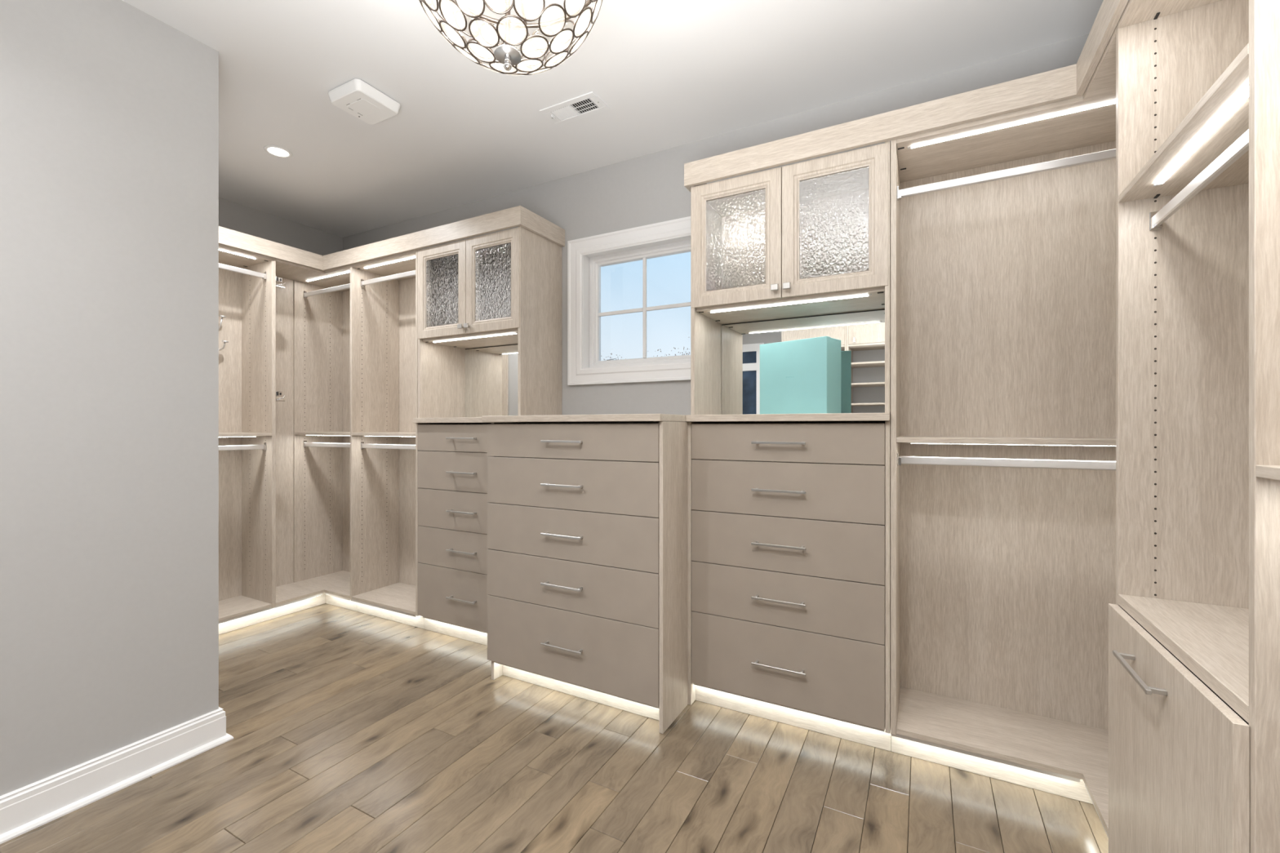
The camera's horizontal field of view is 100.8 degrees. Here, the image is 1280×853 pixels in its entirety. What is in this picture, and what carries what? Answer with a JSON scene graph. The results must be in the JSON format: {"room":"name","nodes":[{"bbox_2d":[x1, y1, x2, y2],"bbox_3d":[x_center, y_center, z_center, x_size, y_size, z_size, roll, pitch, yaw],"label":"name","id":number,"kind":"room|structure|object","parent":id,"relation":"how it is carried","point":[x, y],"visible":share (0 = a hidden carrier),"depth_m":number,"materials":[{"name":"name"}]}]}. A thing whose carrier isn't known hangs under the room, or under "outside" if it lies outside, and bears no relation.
{"room":"walk-in closet","nodes":[
{"label":"walk-in closet","id":0,"kind":"room"},
{"bbox_2d":[0,0,218,795],"bbox_3d":[-2.972,-0.120,1.345,1.570,2.740,2.564,0,0,28],"label":"wall","id":1,"kind":"structure","parent":0,"point":[109,110],"depth_m":1.81,"materials":[{"name":"grey paint"}]},
{"bbox_2d":[0,706,233,844],"bbox_3d":[-2.772,1.186,1.258,1.206,0.128,2.600,0,0,28],"label":"baseboard","id":2,"kind":"structure","parent":1,"relation":"attached to","point":[25,809],"depth_m":1.80,"materials":[{"name":"white paint"}]},
{"bbox_2d":[218,197,342,255],"bbox_3d":[-2.783,-0.120,3.487,0.120,2.740,1.631,0,0,28],"label":"wall","id":3,"kind":"structure","parent":0,"point":[233,215],"depth_m":3.74,"materials":[{"name":"grey paint"}]},
{"bbox_2d":[0,603,1108,852],"bbox_3d":[-1.145,1.280,1.246,5.125,0.060,4.355,0,0,28],"label":"floor","id":4,"kind":"structure","parent":0,"point":[352,731],"depth_m":1.87,"materials":[{"name":"brown wood"}]},
{"bbox_2d":[218,244,325,635],"bbox_3d":[-2.606,0.086,3.287,0.379,2.329,1.198,0,0,28],"label":"bay","id":5,"kind":"object","parent":4,"relation":"on","point":[246,279],"visible":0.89,"depth_m":3.46,"materials":[{"name":"brown wood"}]},
{"bbox_2d":[218,249,253,258],"bbox_3d":[-2.579,-1.056,3.050,0.013,0.001,0.653,0,0,28],"label":"diffuser","id":6,"kind":"object","parent":5,"relation":"attached to","point":[225,251],"depth_m":3.24,"materials":[{"name":"white plastic"}]},
{"bbox_2d":[218,432,271,436],"bbox_3d":[-2.691,0.051,3.117,0.368,0.019,0.780,0,0,28],"label":"shelf","id":7,"kind":"object","parent":5,"relation":"attached to","point":[220,434],"depth_m":3.28,"materials":[{"name":"brown wood"}]},
{"bbox_2d":[275,258,356,611],"bbox_3d":[-2.214,0.086,3.717,0.664,2.329,0.684,0,0,28],"label":"bay","id":8,"kind":"object","parent":4,"relation":"on","point":[313,305],"visible":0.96,"depth_m":3.91,"materials":[{"name":"brown wood"}]},
{"bbox_2d":[294,431,350,435],"bbox_3d":[-2.134,0.051,3.845,0.645,0.019,0.362,0,0,28],"label":"shelf","id":9,"kind":"object","parent":8,"relation":"attached to","point":[296,433],"depth_m":3.73,"materials":[{"name":"brown wood"}]},
{"bbox_2d":[306,271,350,281],"bbox_3d":[-2.178,-1.056,3.722,0.555,0.001,0.013,0,0,28],"label":"diffuser","id":10,"kind":"object","parent":8,"relation":"attached to","point":[341,273],"depth_m":3.73,"materials":[{"name":"white plastic"}]},
{"bbox_2d":[350,249,463,629],"bbox_3d":[-1.556,0.086,3.541,0.660,2.329,0.373,0,0,28],"label":"bay","id":11,"kind":"object","parent":4,"relation":"on","point":[384,291],"visible":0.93,"depth_m":3.66,"materials":[{"name":"brown wood"}]},
{"bbox_2d":[351,431,415,436],"bbox_3d":[-1.558,0.051,3.536,0.622,0.019,0.362,0,0,28],"label":"shelf","id":12,"kind":"object","parent":11,"relation":"attached to","point":[353,433],"depth_m":3.41,"materials":[{"name":"brown wood"}]},
{"bbox_2d":[364,257,415,268],"bbox_3d":[-1.611,-1.056,3.418,0.517,0.001,0.013,0,0,28],"label":"diffuser","id":13,"kind":"object","parent":11,"relation":"attached to","point":[404,259],"depth_m":3.42,"materials":[{"name":"white plastic"}]},
{"bbox_2d":[417,423,490,645],"bbox_3d":[-0.918,0.615,3.178,0.806,1.270,0.411,0,0,28],"label":"chest","id":14,"kind":"object","parent":4,"relation":"on","point":[452,517],"visible":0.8,"depth_m":3.08,"materials":[{"name":"brown wood"}]},
{"bbox_2d":[413,417,513,423],"bbox_3d":[-0.921,-0.036,3.187,0.821,0.030,0.398,0,0,28],"label":"countertop","id":15,"kind":"structure","parent":14,"relation":"on","point":[457,420],"depth_m":3.05,"materials":[{"name":"brown wood"}]},
{"bbox_2d":[417,226,561,417],"bbox_3d":[-0.916,-0.566,3.182,0.806,1.027,0.401,0,0,28],"label":"hutch","id":16,"kind":"object","parent":15,"relation":"on","point":[490,305],"visible":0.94,"depth_m":3.08,"materials":[{"name":"brown wood"}]},
{"bbox_2d":[434,333,515,342],"bbox_3d":[-0.972,-0.514,3.082,0.651,0.001,0.013,0,0,28],"label":"diffuser","id":17,"kind":"object","parent":16,"relation":"attached to","point":[501,334],"depth_m":3.07,"materials":[{"name":"white plastic"}]},
{"bbox_2d":[465,343,518,417],"bbox_3d":[-0.825,-0.285,3.351,0.768,0.465,0.013,0,0,28],"label":"mirror","id":18,"kind":"object","parent":16,"relation":"attached to","point":[491,371],"depth_m":3.41,"materials":[{"name":"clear mirror"}]},
{"bbox_2d":[487,421,688,733],"bbox_3d":[-0.188,0.615,2.640,0.958,1.270,0.669,0,0,28],"label":"chest","id":19,"kind":"object","parent":4,"relation":"on","point":[588,522],"visible":1,"depth_m":2.33,"materials":[{"name":"brown wood"}]},
{"bbox_2d":[481,413,685,422],"bbox_3d":[-0.192,-0.036,2.650,0.970,0.030,0.655,0,0,28],"label":"countertop","id":20,"kind":"structure","parent":19,"relation":"on","point":[620,417],"depth_m":2.32,"materials":[{"name":"brown wood"}]},
{"bbox_2d":[688,421,891,751],"bbox_3d":[0.656,0.615,2.334,0.828,1.270,0.411,0,0,28],"label":"chest","id":21,"kind":"object","parent":4,"relation":"on","point":[789,522],"visible":0.97,"depth_m":2.16,"materials":[{"name":"brown wood"}]},
{"bbox_2d":[685,413,890,422],"bbox_3d":[0.660,-0.036,2.340,0.824,0.030,0.398,0,0,28],"label":"countertop","id":22,"kind":"structure","parent":21,"relation":"on","point":[822,417],"depth_m":2.15,"materials":[{"name":"brown wood"}]},
{"bbox_2d":[690,140,890,414],"bbox_3d":[0.665,-0.566,2.335,0.810,1.027,0.401,0,0,28],"label":"hutch","id":23,"kind":"object","parent":22,"relation":"on","point":[800,251],"visible":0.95,"depth_m":2.38,"materials":[{"name":"brown wood"}]},
{"bbox_2d":[711,295,868,312],"bbox_3d":[0.609,-0.514,2.235,0.654,0.001,0.013,0,0,28],"label":"diffuser","id":24,"kind":"object","parent":23,"relation":"attached to","point":[846,296],"depth_m":2.22,"materials":[{"name":"white plastic"}]},
{"bbox_2d":[721,309,884,414],"bbox_3d":[0.756,-0.285,2.504,0.772,0.465,0.013,0,0,28],"label":"mirror","id":25,"kind":"object","parent":23,"relation":"attached to","point":[861,333],"depth_m":2.45,"materials":[{"name":"clear mirror"}]},
{"bbox_2d":[760,336,840,413],"bbox_3d":[0.696,-0.210,2.312,0.134,0.316,0.318,0,0,-44],"label":"gift box","id":26,"kind":"object","parent":22,"relation":"on","point":[797,376],"visible":0.97,"depth_m":2.24,"materials":[{"name":"teal paper"}]},
{"bbox_2d":[890,27,1115,835],"bbox_3d":[1.372,0.086,1.783,0.954,2.329,0.707,0,0,28],"label":"bay","id":27,"kind":"object","parent":4,"relation":"on","point":[1003,226],"visible":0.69,"depth_m":2.08,"materials":[{"name":"brown wood"}]},
{"bbox_2d":[896,435,1115,445],"bbox_3d":[1.456,0.051,1.921,0.933,0.019,0.362,0,0,28],"label":"shelf","id":28,"kind":"object","parent":27,"relation":"attached to","point":[900,440],"depth_m":1.89,"materials":[{"name":"brown wood"}]},
{"bbox_2d":[911,101,1115,148],"bbox_3d":[1.391,-1.056,1.810,0.827,0.001,0.013,0,0,28],"label":"diffuser","id":29,"kind":"object","parent":27,"relation":"attached to","point":[1100,104],"depth_m":1.85,"materials":[{"name":"white plastic"}]},
{"bbox_2d":[923,443,1115,446],"bbox_3d":[1.391,0.064,1.810,0.827,0.001,0.013,0,0,28],"label":"diffuser","id":30,"kind":"object","parent":27,"relation":"attached to","point":[923,443],"depth_m":1.84,"materials":[{"name":"white plastic"}]},
{"bbox_2d":[1084,0,1279,852],"bbox_3d":[1.363,0.086,1.227,0.442,2.329,1.081,0,0,28],"label":"closet cabinet","id":31,"kind":"object","parent":4,"relation":"on","point":[1194,619],"visible":0.98,"depth_m":1.31,"materials":[{"name":"brown wood"}]},
{"bbox_2d":[1118,42,1248,203],"bbox_3d":[1.289,-0.605,1.040,0.376,0.019,0.641,0,0,28],"label":"shelf","id":32,"kind":"object","parent":31,"relation":"attached to","point":[1221,116],"depth_m":1.13,"materials":[{"name":"brown wood"}]},
{"bbox_2d":[1155,85,1248,184],"bbox_3d":[1.144,-0.591,1.066,0.016,0.001,0.511,0,0,28],"label":"diffuser","id":33,"kind":"object","parent":31,"relation":"attached to","point":[1238,99],"depth_m":1.07,"materials":[{"name":"white plastic"}]},
{"bbox_2d":[1255,465,1279,480],"bbox_3d":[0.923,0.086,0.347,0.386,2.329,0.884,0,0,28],"label":"shelf","id":34,"kind":"object","parent":31,"relation":"attached to","point":[1269,472],"visible":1,"depth_m":0.80,"materials":[{"name":"brown wood"}]},
{"bbox_2d":[600,352,626,360],"bbox_3d":[-1.015,0.812,16.068,2.463,6.886,2.244,0,0,-16],"label":"bare tree","id":35,"kind":"object","parent":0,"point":[611,353],"visible":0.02,"depth_m":16.36,"materials":[{"name":"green plant"}]},
{"bbox_2d":[122,0,1128,237],"bbox_3d":[-1.145,-1.540,1.246,5.125,0.100,4.355,0,0,28],"label":"ceiling","id":36,"kind":"structure","parent":0,"point":[668,73],"depth_m":2.24,"materials":[{"name":"white paint"}]},
{"bbox_2d":[263,145,292,157],"bbox_3d":[-1.958,-1.487,2.867,0.130,0.005,0.130,0,0,28],"label":"recessed light","id":37,"kind":"object","parent":36,"relation":"in","point":[277,151],"visible":1,"depth_m":2.86,"materials":[{"name":"white plastic"}]},
{"bbox_2d":[328,78,399,124],"bbox_3d":[-1.253,-1.466,2.406,0.232,0.048,0.222,0,0,28],"label":"ceiling box","id":38,"kind":"object","parent":36,"relation":"attached to","point":[356,96],"visible":1,"depth_m":2.36,"materials":[{"name":"white plastic"}]},
{"bbox_2d":[418,0,602,75],"bbox_3d":[-0.355,-1.222,1.420,0.535,0.533,0.535,0,0,-43],"label":"chandelier","id":39,"kind":"object","parent":36,"relation":"hanging from","point":[506,54],"visible":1,"depth_m":1.45,"materials":[{"name":"silver metal"}]},
{"bbox_2d":[539,91,609,125],"bbox_3d":[-0.307,-1.482,2.485,0.300,0.016,0.146,0,0,28],"label":"ceiling vent","id":40,"kind":"object","parent":36,"relation":"in","point":[570,110],"visible":1,"depth_m":2.48,"materials":[{"name":"white metal"}]},
{"bbox_2d":[342,33,1088,423],"bbox_3d":[-0.154,-0.120,3.095,5.125,2.740,0.160,0,0,28],"label":"wall","id":41,"kind":"structure","parent":0,"point":[650,188],"depth_m":2.89,"materials":[{"name":"grey paint"}]},
{"bbox_2d":[218,205,564,271],"bbox_3d":[-1.606,-1.125,3.222,2.302,0.099,0.966,0,0,-4],"label":"crown molding","id":42,"kind":"structure","parent":41,"relation":"attached to","point":[519,215],"depth_m":3.17,"materials":[{"name":"brown wood"}]},
{"bbox_2d":[567,216,690,385],"bbox_3d":[0.017,-0.669,2.979,0.920,0.851,0.162,0,0,28],"label":"window","id":43,"kind":"structure","parent":41,"relation":"in","point":[586,256],"depth_m":3.03,"materials":[{"name":"white paint"}]},
{"bbox_2d":[684,0,1128,191],"bbox_3d":[0.464,-1.125,1.382,1.398,0.099,2.274,0,0,28],"label":"crown molding","id":44,"kind":"structure","parent":41,"relation":"attached to","point":[1070,82],"depth_m":1.92,"materials":[{"name":"brown wood"}]},
{"label":"outside","id":45,"kind":"structure","parent":0,"visible":0},
{"bbox_3d":[14.009,4.300,36.739,70.000,0.100,62.000,0,0,28],"label":"trim","id":46,"kind":"structure","parent":45,"visible":0},
{"bbox_2d":[647,337,690,356],"bbox_3d":[0.739,0.835,14.574,2.534,6.840,2.322,0,0,-8],"label":"bare tree","id":47,"kind":"object","parent":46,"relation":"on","point":[688,337],"visible":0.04,"depth_m":15.06,"materials":[{"name":"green plant"}]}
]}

